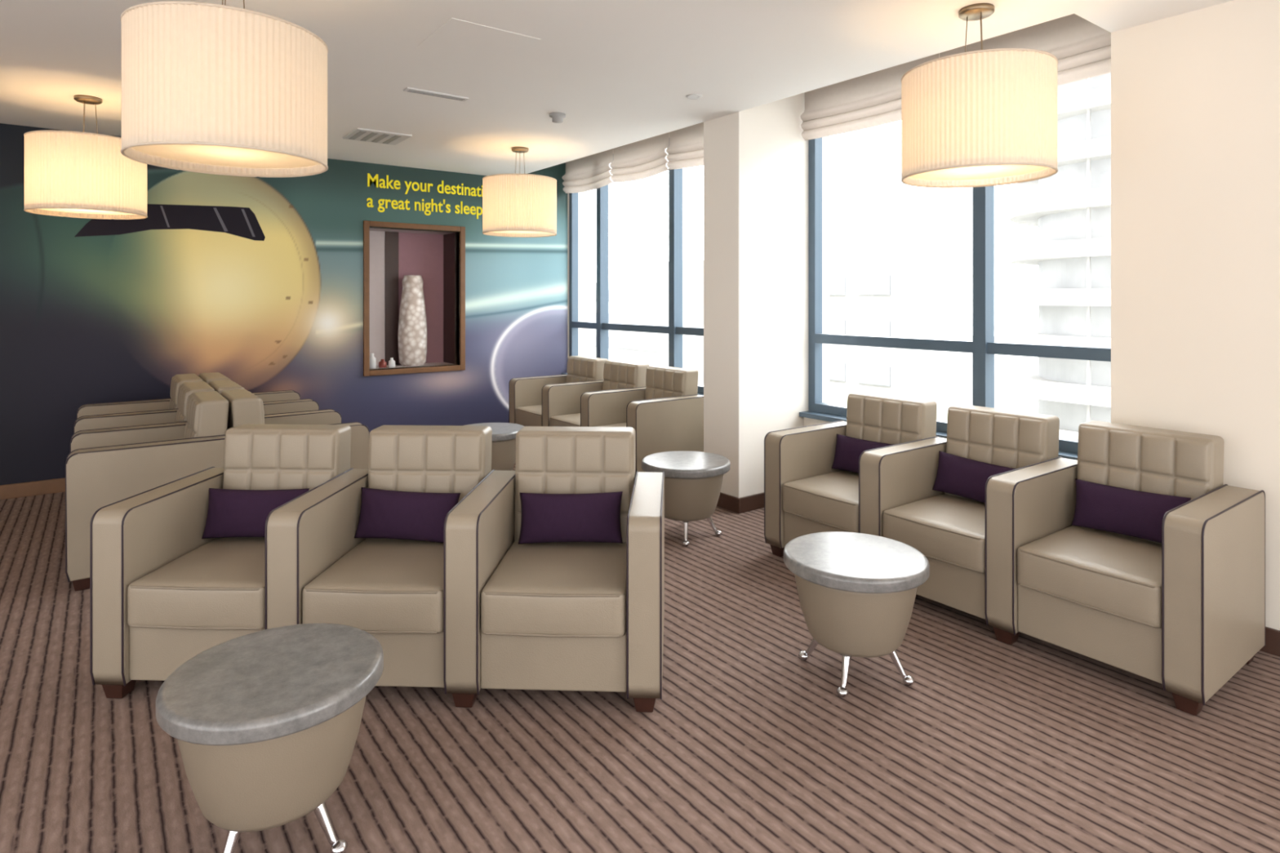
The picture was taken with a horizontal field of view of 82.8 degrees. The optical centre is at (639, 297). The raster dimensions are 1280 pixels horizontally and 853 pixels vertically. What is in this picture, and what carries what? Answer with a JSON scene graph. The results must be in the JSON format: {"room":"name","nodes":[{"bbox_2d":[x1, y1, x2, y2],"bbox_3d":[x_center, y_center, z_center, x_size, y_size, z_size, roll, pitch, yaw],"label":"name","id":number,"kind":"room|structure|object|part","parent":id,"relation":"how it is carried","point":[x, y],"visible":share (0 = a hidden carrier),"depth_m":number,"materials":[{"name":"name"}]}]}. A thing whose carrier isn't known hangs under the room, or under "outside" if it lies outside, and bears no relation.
{"room":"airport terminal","nodes":[
{"label":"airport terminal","id":0,"kind":"room"},
{"bbox_2d":[0,477,65,499],"bbox_3d":[-3.876,1.370,5.579,7.600,0.100,0.020,0,0,-36],"label":"baseboard","id":1,"kind":"structure","parent":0,"point":[51,486],"depth_m":5.21,"materials":[{"name":"wood"}]},
{"bbox_2d":[0,123,567,484],"bbox_3d":[-3.859,-0.095,5.597,7.650,2.830,0.003,0,0,-36],"label":"artwork","id":2,"kind":"object","parent":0,"point":[257,282],"depth_m":6.02},
{"bbox_2d":[369,191,586,370],"bbox_3d":[-3.797,-0.045,5.724,7.900,2.930,0.120,0,0,-36],"label":"wall","id":3,"kind":"structure","parent":0,"point":[582,197],"depth_m":7.97,"materials":[{"name":"beige paint"}]},
{"bbox_2d":[366,198,373,207],"bbox_3d":[-2.461,-0.867,6.627,0.058,0.076,0.005,0,0,-36],"label":"sign","id":4,"kind":"object","parent":3,"relation":"attached to","point":[367,199],"depth_m":6.62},
{"bbox_2d":[367,173,400,189],"bbox_3d":[-2.360,-1.073,6.702,0.297,0.122,0.005,0,0,-36],"label":"sign","id":5,"kind":"object","parent":3,"relation":"attached to","point":[371,180],"depth_m":6.69,"materials":[{"name":"paint"}]},
{"bbox_2d":[377,199,409,212],"bbox_3d":[-2.287,-0.854,6.756,0.287,0.125,0.005,0,0,-36],"label":"sign","id":6,"kind":"object","parent":3,"relation":"attached to","point":[406,202],"depth_m":6.75,"materials":[{"name":"paint"}]},
{"bbox_2d":[363,220,465,376],"bbox_3d":[-2.250,0.005,7.054,1.070,1.510,0.480,0,0,-36],"label":"display niche","id":7,"kind":"object","parent":3,"relation":"attached to","point":[390,255],"visible":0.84,"depth_m":7.15,"materials":[{"name":"brown wood"}]},
{"bbox_2d":[369,353,376,368],"bbox_3d":[-2.512,0.590,6.811,0.074,0.140,0.074,0,0,-36],"label":"jar","id":8,"kind":"object","parent":7,"relation":"in","point":[372,359],"visible":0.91,"depth_m":6.79,"materials":[{"name":"ceramic"}]},
{"bbox_2d":[378,359,386,368],"bbox_3d":[-2.437,0.620,6.879,0.074,0.080,0.074,0,0,-36],"label":"jar","id":9,"kind":"object","parent":7,"relation":"in","point":[382,364],"visible":1,"depth_m":6.85,"materials":[{"name":"red ceramic"}]},
{"bbox_2d":[388,357,395,367],"bbox_3d":[-2.361,0.615,6.910,0.063,0.090,0.063,0,0,-36],"label":"jar","id":10,"kind":"object","parent":7,"relation":"in","point":[391,362],"visible":1,"depth_m":6.89,"materials":[{"name":"ceramic"}]},
{"bbox_2d":[397,275,426,365],"bbox_3d":[-2.232,0.220,7.140,0.276,0.880,0.276,0,0,-36],"label":"vase","id":11,"kind":"object","parent":7,"relation":"in","point":[412,322],"visible":1,"depth_m":7.04,"materials":[{"name":"ceramic"}]},
{"bbox_3d":[-2.384,0.005,7.235,1.070,1.510,0.030,0,0,-36],"label":"panel","id":12,"kind":"part","parent":7,"relation":"part of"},
{"bbox_2d":[404,181,433,194],"bbox_3d":[-2.096,-1.035,6.898,0.268,0.118,0.005,0,0,-36],"label":"sign","id":13,"kind":"object","parent":3,"relation":"attached to","point":[415,183],"depth_m":6.89,"materials":[{"name":"paint"}]},
{"bbox_2d":[414,199,450,215],"bbox_3d":[-1.989,-0.872,6.976,0.346,0.162,0.005,0,0,-36],"label":"sign","id":14,"kind":"object","parent":3,"relation":"attached to","point":[432,203],"depth_m":6.97,"materials":[{"name":"paint"}]},
{"bbox_2d":[437,180,482,196],"bbox_3d":[-1.766,-1.073,7.141,0.455,0.123,0.005,0,0,-36],"label":"sign","id":15,"kind":"object","parent":3,"relation":"attached to","point":[458,187],"depth_m":7.13,"materials":[{"name":"paint"}]},
{"bbox_2d":[454,201,482,218],"bbox_3d":[-1.696,-0.869,7.193,0.282,0.151,0.005,0,0,-36],"label":"sign","id":16,"kind":"object","parent":3,"relation":"attached to","point":[461,202],"depth_m":7.18,"materials":[{"name":"paint"}]},
{"bbox_2d":[0,0,1234,175],"bbox_3d":[-1.226,-1.405,2.078,8.100,0.350,9.200,0,0,-36],"label":"ceiling","id":17,"kind":"structure","parent":0,"point":[620,73],"depth_m":3.72,"materials":[{"name":"paint"}]},
{"bbox_2d":[23,94,147,219],"bbox_3d":[-3.395,-0.872,4.470,0.605,0.717,0.606,0,0,-36],"label":"pendant lamp","id":18,"kind":"object","parent":17,"relation":"hanging from","point":[83,175],"visible":0.91,"depth_m":4.24,"materials":[{"name":"fabric"}]},
{"bbox_3d":[-3.395,-0.738,4.470,0.601,0.440,0.601,0,0,-36],"label":"lamp shade","id":19,"kind":"part","parent":18,"relation":"part of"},
{"bbox_2d":[44,208,128,214],"bbox_3d":[-3.395,-0.548,4.470,0.580,0.001,0.580,0,0,-36],"label":"diffuser","id":20,"kind":"object","parent":18,"relation":"attached to","point":[78,211],"depth_m":4.62,"materials":[{"name":"plastic"}]},
{"bbox_2d":[120,0,328,177],"bbox_3d":[-1.465,-0.857,2.600,0.641,0.747,0.642,0,0,-36],"label":"pendant lamp","id":21,"kind":"object","parent":17,"relation":"hanging from","point":[207,88],"visible":1,"depth_m":2.35,"materials":[{"name":"fabric"}]},
{"bbox_2d":[131,144,319,168],"bbox_3d":[-1.465,-0.518,2.600,0.615,0.001,0.615,0,0,-36],"label":"diffuser","id":22,"kind":"object","parent":21,"relation":"attached to","point":[224,156],"depth_m":2.66,"materials":[{"name":"plastic"}]},
{"bbox_2d":[342,128,412,145],"bbox_3d":[-2.000,-1.224,5.530,0.400,0.016,0.400,0,0,-36],"label":"air diffuser","id":23,"kind":"object","parent":17,"relation":"attached to","point":[358,134],"depth_m":5.50,"materials":[{"name":"metal"}]},
{"bbox_2d":[403,87,468,101],"bbox_3d":[-1.225,-1.226,4.380,0.380,0.013,0.070,0,0,-36],"label":"grille","id":24,"kind":"object","parent":17,"relation":"attached to","point":[408,89],"depth_m":4.36,"materials":[{"name":"metal"}]},
{"bbox_2d":[417,17,540,63],"bbox_3d":[-0.780,-1.230,3.500,0.440,0.003,0.440,0,0,-36],"label":"ceiling access panel","id":25,"kind":"object","parent":17,"relation":"attached to","point":[456,37],"depth_m":3.49,"materials":[{"name":"paint"}]},
{"bbox_2d":[482,146,556,237],"bbox_3d":[-0.988,-0.876,5.980,0.605,0.707,0.606,0,0,-36],"label":"pendant lamp","id":26,"kind":"object","parent":17,"relation":"hanging from","point":[515,205],"visible":1,"depth_m":5.73,"materials":[{"name":"fabric"}]},
{"bbox_3d":[-0.988,-0.748,5.980,0.601,0.440,0.601,0,0,-36],"label":"lamp shade","id":27,"kind":"part","parent":26,"relation":"part of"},
{"bbox_2d":[497,231,544,233],"bbox_3d":[-0.988,-0.558,5.980,0.580,0.001,0.580,0,0,-36],"label":"diffuser","id":28,"kind":"object","parent":26,"relation":"attached to","point":[513,232],"depth_m":6.17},
{"bbox_2d":[549,112,565,123],"bbox_3d":[-0.553,-1.202,4.870,0.110,0.055,0.110,0,0,-36],"label":"smoke detector","id":29,"kind":"object","parent":17,"relation":"attached to","point":[557,117],"visible":1,"depth_m":4.84,"materials":[{"name":"plastic"}]},
{"bbox_2d":[561,148,613,193],"bbox_3d":[-0.553,-1.300,7.471,0.045,0.400,0.908,0,0,-36],"label":"blind","id":30,"kind":"object","parent":17,"relation":"hanging from","point":[591,172],"visible":0.99,"depth_m":7.45,"materials":[{"name":"fabric"}]},
{"bbox_2d":[609,132,669,182],"bbox_3d":[-0.020,-1.300,6.751,0.045,0.400,0.876,0,0,-36],"label":"blind","id":31,"kind":"object","parent":17,"relation":"hanging from","point":[644,158],"visible":0.97,"depth_m":6.73,"materials":[{"name":"fabric"}]},
{"bbox_2d":[665,122,703,169],"bbox_3d":[0.590,-1.300,5.926,0.045,0.400,1.168,0,0,-36],"label":"blind","id":32,"kind":"object","parent":17,"relation":"hanging from","point":[685,149],"visible":0.43,"depth_m":6.20,"materials":[{"name":"fabric"}]},
{"bbox_2d":[685,93,702,99],"bbox_3d":[0.330,-1.226,4.430,0.100,0.008,0.100,0,0,-36],"label":"recessed light","id":33,"kind":"object","parent":17,"relation":"in","point":[692,96],"visible":1,"depth_m":4.43,"materials":[{"name":"white plastic"}]},
{"bbox_2d":[800,53,938,140],"bbox_3d":[1.462,-1.304,4.747,0.045,0.392,1.035,0,0,-36],"label":"blind","id":34,"kind":"object","parent":17,"relation":"hanging from","point":[872,100],"visible":0.79,"depth_m":4.80,"materials":[{"name":"fabric"}]},
{"bbox_2d":[901,3,1057,188],"bbox_3d":[1.435,-0.872,3.100,0.605,0.717,0.606,0,0,-36],"label":"pendant lamp","id":35,"kind":"object","parent":17,"relation":"hanging from","point":[982,117],"visible":1,"depth_m":2.86,"materials":[{"name":"fabric"}]},
{"bbox_2d":[908,164,1048,180],"bbox_3d":[1.435,-0.548,3.100,0.580,0.001,0.580,0,0,-36],"label":"diffuser","id":36,"kind":"object","parent":35,"relation":"attached to","point":[980,172],"depth_m":3.18,"materials":[{"name":"plastic"}]},
{"bbox_2d":[939,13,1111,85],"bbox_3d":[2.071,-1.304,3.923,0.045,0.392,1.005,0,0,-36],"label":"blind","id":37,"kind":"object","parent":17,"relation":"hanging from","point":[1082,48],"visible":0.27,"depth_m":3.75,"materials":[{"name":"fabric"}]},
{"bbox_2d":[0,464,1279,852],"bbox_3d":[-1.315,1.480,2.199,8.100,0.120,9.500,0,0,-36],"label":"floor","id":38,"kind":"structure","parent":0,"point":[1030,744],"depth_m":2.28,"materials":[{"name":"carpet"}]},
{"bbox_2d":[76,373,203,418],"bbox_3d":[-3.464,0.989,5.033,0.712,0.862,0.627,0,0,-36],"label":"armchair","id":39,"kind":"object","parent":38,"relation":"on","point":[93,409],"visible":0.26,"depth_m":5.12,"materials":[{"name":"beige leather"}]},
{"bbox_3d":[-3.612,1.055,5.239,0.700,0.610,0.120,0,0,-36],"label":"armrest","id":40,"kind":"part","parent":39,"relation":"part of","materials":[{"name":"beige leather"}]},
{"bbox_3d":[-3.226,0.849,5.135,0.200,0.582,0.499,0,0,-36],"label":"backrest","id":41,"kind":"part","parent":39,"relation":"part of","materials":[{"name":"beige leather"}]},
{"bbox_2d":[73,381,214,433],"bbox_3d":[-3.091,0.989,4.529,0.712,0.862,0.627,0,0,-36],"label":"armchair","id":42,"kind":"object","parent":38,"relation":"on","point":[170,415],"visible":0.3,"depth_m":4.62,"materials":[{"name":"beige leather"}]},
{"bbox_3d":[-3.240,1.055,4.735,0.700,0.610,0.120,0,0,-36],"label":"armrest","id":43,"kind":"part","parent":42,"relation":"part of","materials":[{"name":"beige leather"}]},
{"bbox_3d":[-2.853,0.849,4.630,0.200,0.582,0.499,0,0,-36],"label":"backrest","id":44,"kind":"part","parent":42,"relation":"part of","materials":[{"name":"beige leather"}]},
{"bbox_2d":[65,391,228,591],"bbox_3d":[-2.683,0.989,3.977,0.712,0.862,0.747,0,0,-36],"label":"armchair","id":45,"kind":"object","parent":38,"relation":"on","point":[104,467],"visible":0.67,"depth_m":3.67,"materials":[{"name":"beige leather"}]},
{"bbox_3d":[-2.480,0.849,4.126,0.200,0.582,0.499,0,0,-36],"label":"backrest","id":46,"kind":"part","parent":45,"relation":"part of","materials":[{"name":"beige leather"}]},
{"bbox_2d":[89,423,351,698],"bbox_3d":[-1.596,0.989,2.878,0.627,0.862,0.712,0,0,3],"label":"armchair","id":47,"kind":"object","parent":38,"relation":"on","point":[162,594],"visible":0.62,"depth_m":2.58,"materials":[{"name":"beige leather"}]},
{"bbox_3d":[-1.849,1.055,2.892,0.120,0.610,0.700,0,0,3],"label":"armrest","id":48,"kind":"part","parent":47,"relation":"part of","materials":[{"name":"beige leather"}]},
{"bbox_2d":[127,537,264,629],"bbox_3d":[-1.540,1.073,2.789,0.501,0.173,0.537,0,0,3],"label":"seat cushion","id":49,"kind":"object","parent":47,"relation":"on","point":[210,583],"depth_m":2.54,"materials":[{"name":"beige leather"}]},
{"bbox_3d":[-1.536,1.245,2.869,0.507,0.210,0.638,0,0,3],"label":"seat","id":50,"kind":"part","parent":47,"relation":"part of","materials":[{"name":"beige leather"}]},
{"bbox_2d":[201,488,309,538],"bbox_3d":[-1.576,0.884,2.982,0.422,0.194,0.120,0,0,-2],"label":"throw pillow","id":51,"kind":"object","parent":47,"relation":"on","point":[231,513],"visible":0.68,"depth_m":2.94,"materials":[{"name":"fabric"}]},
{"bbox_3d":[-1.525,0.849,3.126,0.499,0.582,0.200,0,0,3],"label":"backrest","id":52,"kind":"part","parent":47,"relation":"part of","materials":[{"name":"beige leather"}]},
{"bbox_2d":[198,372,319,414],"bbox_3d":[-2.854,0.989,5.411,0.712,0.862,0.747,0,0,-36],"label":"armchair","id":53,"kind":"object","parent":38,"relation":"on","point":[283,401],"visible":0.06,"depth_m":5.26,"materials":[{"name":"beige leather"}]},
{"bbox_3d":[-3.056,0.849,5.261,0.200,0.582,0.499,0,0,-36],"label":"backrest","id":54,"kind":"part","parent":53,"relation":"part of","materials":[{"name":"beige leather"}]},
{"bbox_2d":[155,622,383,852],"bbox_3d":[-0.955,1.194,1.910,0.530,0.452,0.530,0,0,-28],"label":"side table","id":55,"kind":"object","parent":38,"relation":"on","point":[265,724],"visible":1,"depth_m":1.77,"materials":[{"name":"grey stone"}]},
{"bbox_2d":[208,379,342,424],"bbox_3d":[-2.445,0.989,4.859,0.712,0.862,0.627,0,0,-36],"label":"armchair","id":56,"kind":"object","parent":38,"relation":"on","point":[327,416],"visible":0.08,"depth_m":4.69,"materials":[{"name":"beige leather"}]},
{"bbox_3d":[-2.683,0.849,4.757,0.200,0.582,0.499,0,0,-36],"label":"backrest","id":57,"kind":"part","parent":56,"relation":"part of","materials":[{"name":"beige leather"}]},
{"bbox_3d":[-2.297,1.055,4.653,0.700,0.610,0.120,0,0,-36],"label":"armrest","id":58,"kind":"part","parent":56,"relation":"part of","materials":[{"name":"beige leather"}]},
{"bbox_2d":[220,389,369,469],"bbox_3d":[-2.072,0.989,4.354,0.712,0.862,0.627,0,0,-36],"label":"armchair","id":59,"kind":"object","parent":38,"relation":"on","point":[244,406],"visible":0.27,"depth_m":4.17,"materials":[{"name":"beige leather"}]},
{"bbox_3d":[-2.310,0.849,4.253,0.200,0.582,0.499,0,0,-36],"label":"backrest","id":60,"kind":"part","parent":59,"relation":"part of","materials":[{"name":"beige leather"}]},
{"bbox_3d":[-1.924,1.055,4.149,0.700,0.610,0.120,0,0,-36],"label":"armrest","id":61,"kind":"part","parent":59,"relation":"part of","materials":[{"name":"beige leather"}]},
{"bbox_2d":[264,425,492,687],"bbox_3d":[-0.970,0.989,2.849,0.627,0.862,0.712,0,0,3],"label":"armchair","id":62,"kind":"object","parent":38,"relation":"on","point":[316,570],"visible":0.61,"depth_m":2.60,"materials":[{"name":"beige leather"}]},
{"bbox_3d":[-1.223,1.055,2.864,0.120,0.610,0.700,0,0,3],"label":"armrest","id":63,"kind":"part","parent":62,"relation":"part of","materials":[{"name":"beige leather"}]},
{"bbox_2d":[302,538,443,633],"bbox_3d":[-0.914,1.073,2.761,0.501,0.173,0.537,0,0,3],"label":"seat cushion","id":64,"kind":"object","parent":62,"relation":"on","point":[369,585],"depth_m":2.51,"materials":[{"name":"beige leather"}]},
{"bbox_3d":[-0.910,1.245,2.840,0.507,0.210,0.638,0,0,3],"label":"seat","id":65,"kind":"part","parent":62,"relation":"part of","materials":[{"name":"beige leather"}]},
{"bbox_2d":[354,487,460,542],"bbox_3d":[-0.945,0.884,2.953,0.425,0.209,0.117,0,0,6],"label":"throw pillow","id":66,"kind":"object","parent":62,"relation":"on","point":[384,513],"visible":0.88,"depth_m":2.91,"materials":[{"name":"fabric"}]},
{"bbox_3d":[-0.898,0.849,3.098,0.499,0.582,0.200,0,0,3],"label":"backrest","id":67,"kind":"part","parent":62,"relation":"part of","materials":[{"name":"beige leather"}]},
{"bbox_2d":[462,422,524,471],"bbox_3d":[-1.116,1.194,5.400,0.530,0.452,0.530,0,0,-41],"label":"side table","id":68,"kind":"object","parent":38,"relation":"on","point":[504,434],"visible":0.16,"depth_m":5.25,"materials":[{"name":"grey stone"}]},
{"bbox_2d":[443,426,664,712],"bbox_3d":[-0.283,0.989,2.818,0.747,0.862,0.712,0,0,3],"label":"armchair","id":69,"kind":"object","parent":38,"relation":"on","point":[584,616],"visible":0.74,"depth_m":2.50,"materials":[{"name":"beige leather"}]},
{"bbox_2d":[480,540,626,636],"bbox_3d":[-0.287,1.073,2.732,0.501,0.173,0.537,0,0,3],"label":"seat cushion","id":70,"kind":"object","parent":69,"relation":"on","point":[552,588],"depth_m":2.49,"materials":[{"name":"beige leather"}]},
{"bbox_3d":[-0.284,1.245,2.812,0.507,0.210,0.638,0,0,3],"label":"seat","id":71,"kind":"part","parent":69,"relation":"part of","materials":[{"name":"beige leather"}]},
{"bbox_2d":[518,491,622,544],"bbox_3d":[-0.279,0.884,2.923,0.419,0.201,0.123,0,0,-3],"label":"throw pillow","id":72,"kind":"object","parent":69,"relation":"on","point":[588,517],"visible":1,"depth_m":2.88,"materials":[{"name":"fabric"}]},
{"bbox_3d":[-0.272,0.849,3.070,0.499,0.582,0.200,0,0,3],"label":"backrest","id":73,"kind":"part","parent":69,"relation":"part of","materials":[{"name":"beige leather"}]},
{"bbox_2d":[508,355,608,426],"bbox_3d":[-0.748,0.989,6.693,0.712,0.862,0.627,0,0,-36],"label":"armchair","id":74,"kind":"object","parent":38,"relation":"on","point":[525,393],"visible":0.3,"depth_m":6.70,"materials":[{"name":"beige leather"}]},
{"bbox_2d":[515,404,542,426],"bbox_3d":[-0.782,1.073,6.593,0.537,0.173,0.501,0,0,-36],"label":"seat cushion","id":75,"kind":"object","parent":74,"relation":"on","point":[526,415],"depth_m":6.47,"materials":[{"name":"beige leather"}]},
{"bbox_3d":[-0.897,1.055,6.898,0.700,0.610,0.120,0,0,-36],"label":"armrest","id":76,"kind":"part","parent":74,"relation":"part of","materials":[{"name":"beige leather"}]},
{"bbox_3d":[-0.510,0.849,6.794,0.200,0.582,0.499,0,0,-36],"label":"backrest","id":77,"kind":"part","parent":74,"relation":"part of","materials":[{"name":"beige leather"}]},
{"bbox_2d":[542,360,649,426],"bbox_3d":[-0.376,0.989,6.189,0.712,0.862,0.627,0,0,-36],"label":"armchair","id":78,"kind":"object","parent":38,"relation":"on","point":[561,402],"visible":0.34,"depth_m":6.21,"materials":[{"name":"beige leather"}]},
{"bbox_2d":[550,413,580,426],"bbox_3d":[-0.409,1.073,6.089,0.537,0.173,0.501,0,0,-36],"label":"seat cushion","id":79,"kind":"object","parent":78,"relation":"on","point":[560,420],"depth_m":6.02,"materials":[{"name":"beige leather"}]},
{"bbox_3d":[-0.524,1.055,6.394,0.700,0.610,0.120,0,0,-36],"label":"armrest","id":80,"kind":"part","parent":78,"relation":"part of","materials":[{"name":"beige leather"}]},
{"bbox_3d":[-0.138,0.849,6.290,0.200,0.582,0.499,0,0,-36],"label":"backrest","id":81,"kind":"part","parent":78,"relation":"part of","materials":[{"name":"beige leather"}]},
{"bbox_2d":[580,365,703,475],"bbox_3d":[0.033,0.989,5.636,0.712,0.862,0.747,0,0,-36],"label":"armchair","id":82,"kind":"object","parent":38,"relation":"on","point":[667,414],"visible":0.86,"depth_m":5.48,"materials":[{"name":"beige leather"}]},
{"bbox_2d":[595,422,626,426],"bbox_3d":[-0.036,1.073,5.585,0.537,0.173,0.501,0,0,-36],"label":"seat cushion","id":83,"kind":"object","parent":82,"relation":"on","point":[597,424],"depth_m":5.68,"materials":[{"name":"beige leather"}]},
{"bbox_3d":[0.235,0.849,5.786,0.200,0.582,0.499,0,0,-36],"label":"backrest","id":84,"kind":"part","parent":82,"relation":"part of","materials":[{"name":"beige leather"}]},
{"bbox_2d":[641,450,730,546],"bbox_3d":[0.274,1.194,4.350,0.530,0.452,0.530,0,0,-41],"label":"side table","id":85,"kind":"object","parent":38,"relation":"on","point":[693,480],"visible":0.83,"depth_m":4.18,"materials":[{"name":"grey stone"}]},
{"bbox_2d":[764,391,937,556],"bbox_3d":[1.155,0.989,3.984,0.712,0.862,0.627,0,0,-36],"label":"armchair","id":86,"kind":"object","parent":38,"relation":"on","point":[803,495],"visible":0.46,"depth_m":3.97,"materials":[{"name":"beige leather"}]},
{"bbox_3d":[1.006,1.055,4.189,0.700,0.610,0.120,0,0,-36],"label":"armrest","id":87,"kind":"part","parent":86,"relation":"part of","materials":[{"name":"beige leather"}]},
{"bbox_3d":[1.186,1.245,3.932,0.638,0.210,0.507,0,0,-36],"label":"seat","id":88,"kind":"part","parent":86,"relation":"part of","materials":[{"name":"beige leather"}]},
{"bbox_2d":[782,470,858,533],"bbox_3d":[1.122,1.073,3.884,0.537,0.173,0.501,0,0,-36],"label":"seat cushion","id":89,"kind":"object","parent":86,"relation":"on","point":[828,500],"depth_m":3.78,"materials":[{"name":"beige leather"}]},
{"bbox_2d":[831,434,894,473],"bbox_3d":[1.251,0.884,4.030,0.115,0.194,0.421,0,0,-39],"label":"throw pillow","id":90,"kind":"object","parent":86,"relation":"on","point":[848,451],"visible":0.48,"depth_m":4.06,"materials":[{"name":"fabric"}]},
{"bbox_3d":[1.393,0.849,4.085,0.200,0.582,0.499,0,0,-36],"label":"backrest","id":91,"kind":"part","parent":86,"relation":"part of","materials":[{"name":"beige leather"}]},
{"bbox_2d":[783,531,929,697],"bbox_3d":[0.815,1.194,2.760,0.530,0.452,0.530,0,0,-16],"label":"side table","id":92,"kind":"object","parent":38,"relation":"on","point":[857,592],"visible":1,"depth_m":2.60,"materials":[{"name":"grey stone"}]},
{"bbox_2d":[858,404,1059,619],"bbox_3d":[1.528,0.989,3.480,0.712,0.862,0.627,0,0,-36],"label":"armchair","id":93,"kind":"object","parent":38,"relation":"on","point":[898,501],"visible":0.57,"depth_m":3.44,"materials":[{"name":"beige leather"}]},
{"bbox_3d":[1.379,1.055,3.685,0.700,0.610,0.120,0,0,-36],"label":"armrest","id":94,"kind":"part","parent":93,"relation":"part of","materials":[{"name":"beige leather"}]},
{"bbox_2d":[882,493,985,573],"bbox_3d":[1.494,1.073,3.380,0.537,0.173,0.501,0,0,-36],"label":"seat cushion","id":95,"kind":"object","parent":93,"relation":"on","point":[948,530],"depth_m":3.26,"materials":[{"name":"beige leather"}]},
{"bbox_3d":[1.558,1.245,3.428,0.638,0.210,0.507,0,0,-36],"label":"seat","id":96,"kind":"part","parent":93,"relation":"part of","materials":[{"name":"beige leather"}]},
{"bbox_2d":[932,450,1016,502],"bbox_3d":[1.624,0.884,3.526,0.118,0.209,0.424,0,0,-32],"label":"throw pillow","id":97,"kind":"object","parent":93,"relation":"on","point":[956,475],"visible":0.67,"depth_m":3.53,"materials":[{"name":"fabric"}]},
{"bbox_3d":[1.766,0.849,3.581,0.200,0.582,0.499,0,0,-36],"label":"backrest","id":98,"kind":"part","parent":93,"relation":"part of","materials":[{"name":"beige leather"}]},
{"bbox_2d":[985,420,1265,715],"bbox_3d":[1.937,0.989,2.927,0.712,0.862,0.747,0,0,-36],"label":"armchair","id":99,"kind":"object","parent":38,"relation":"on","point":[1184,612],"visible":0.79,"depth_m":2.77,"materials":[{"name":"beige leather"}]},
{"bbox_2d":[1017,525,1161,628],"bbox_3d":[1.867,1.073,2.876,0.537,0.173,0.501,0,0,-36],"label":"seat cushion","id":100,"kind":"object","parent":99,"relation":"on","point":[1115,576],"depth_m":2.76,"materials":[{"name":"beige leather"}]},
{"bbox_3d":[1.931,1.245,2.924,0.638,0.210,0.507,0,0,-36],"label":"seat","id":101,"kind":"part","parent":99,"relation":"part of","materials":[{"name":"beige leather"}]},
{"bbox_2d":[1071,478,1191,542],"bbox_3d":[2.014,0.884,2.998,0.115,0.201,0.423,0,0,-38],"label":"throw pillow","id":102,"kind":"object","parent":99,"relation":"on","point":[1127,512],"visible":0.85,"depth_m":2.98,"materials":[{"name":"fabric"}]},
{"bbox_3d":[2.139,0.849,3.077,0.200,0.582,0.499,0,0,-36],"label":"backrest","id":103,"kind":"part","parent":99,"relation":"part of","materials":[{"name":"beige leather"}]},
{"bbox_2d":[703,92,829,497],"bbox_3d":[0.919,-0.045,5.215,0.920,2.930,0.350,0,0,-36],"label":"wall","id":104,"kind":"structure","parent":0,"point":[756,158],"depth_m":4.97,"materials":[{"name":"paint"}]},
{"bbox_2d":[716,492,764,513],"bbox_3d":[0.799,1.370,5.127,0.658,0.100,0.386,0,0,-36],"label":"baseboard","id":105,"kind":"structure","parent":104,"relation":"attached to","point":[753,502],"depth_m":4.85,"materials":[{"name":"wood"}]},
{"bbox_2d":[804,417,829,426],"bbox_3d":[0.884,1.130,5.760,0.230,0.580,5.389,0,0,-36],"label":"wall","id":106,"kind":"structure","parent":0,"point":[807,421],"depth_m":5.12,"materials":[{"name":"paint"}]},
{"bbox_2d":[568,146,703,394],"bbox_3d":[0.139,-0.310,6.708,0.100,2.240,2.978,0,0,-36],"label":"frame","id":107,"kind":"object","parent":106,"relation":"attached to","point":[675,330],"visible":0.39,"depth_m":7.36,"materials":[{"name":"metal"}]},
{"bbox_2d":[1111,0,1279,630],"bbox_3d":[3.475,0.095,2.079,0.540,2.650,3.611,0,0,-36],"label":"wall","id":108,"kind":"structure","parent":0,"point":[1195,95],"depth_m":3.08,"materials":[{"name":"beige paint"}]},
{"bbox_2d":[561,373,1077,460],"bbox_3d":[0.864,0.825,5.745,0.280,0.030,5.389,0,0,-36],"label":"sill","id":109,"kind":"structure","parent":108,"relation":"attached to","point":[812,415],"depth_m":4.94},
{"bbox_2d":[808,137,1111,453],"bbox_3d":[1.845,-0.310,4.401,0.100,2.240,2.061,0,0,-36],"label":"frame","id":110,"kind":"object","parent":108,"relation":"attached to","point":[983,347],"visible":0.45,"depth_m":4.21,"materials":[{"name":"metal"}]},
{"bbox_2d":[1259,626,1279,656],"bbox_3d":[3.251,1.370,1.913,0.018,0.100,3.611,0,0,-36],"label":"baseboard","id":111,"kind":"structure","parent":108,"relation":"attached to","point":[1272,646],"depth_m":2.89,"materials":[{"name":"wood"}]},
{"label":"outside","id":112,"kind":"structure","parent":0,"visible":0},
{"bbox_2d":[912,333,1038,413],"bbox_3d":[26.472,6.520,69.321,115.000,0.200,200.000,0,0,-36],"label":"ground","id":113,"kind":"structure","parent":112,"point":[952,385],"depth_m":55.74,"materials":[{"name":"white"}]},
{"bbox_2d":[586,234,942,399],"bbox_3d":[3.659,1.420,67.377,34.000,10.000,56.000,0,0,-36],"label":"office building","id":114,"kind":"structure","parent":113,"relation":"on","point":[873,291],"depth_m":43.15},
{"bbox_2d":[829,397,947,420],"bbox_3d":[8.211,5.420,30.945,2.000,2.000,12.000,0,0,-36],"label":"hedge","id":115,"kind":"object","parent":113,"relation":"on","point":[940,415],"visible":0.07,"depth_m":30.38,"materials":[{"name":"white"}]},
{"bbox_2d":[1009,72,1111,439],"bbox_3d":[39.068,-2.630,24.535,28.000,18.100,43.000,0,0,-36],"label":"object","id":116,"kind":"structure","parent":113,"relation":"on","point":[1071,210],"depth_m":30.38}
]}

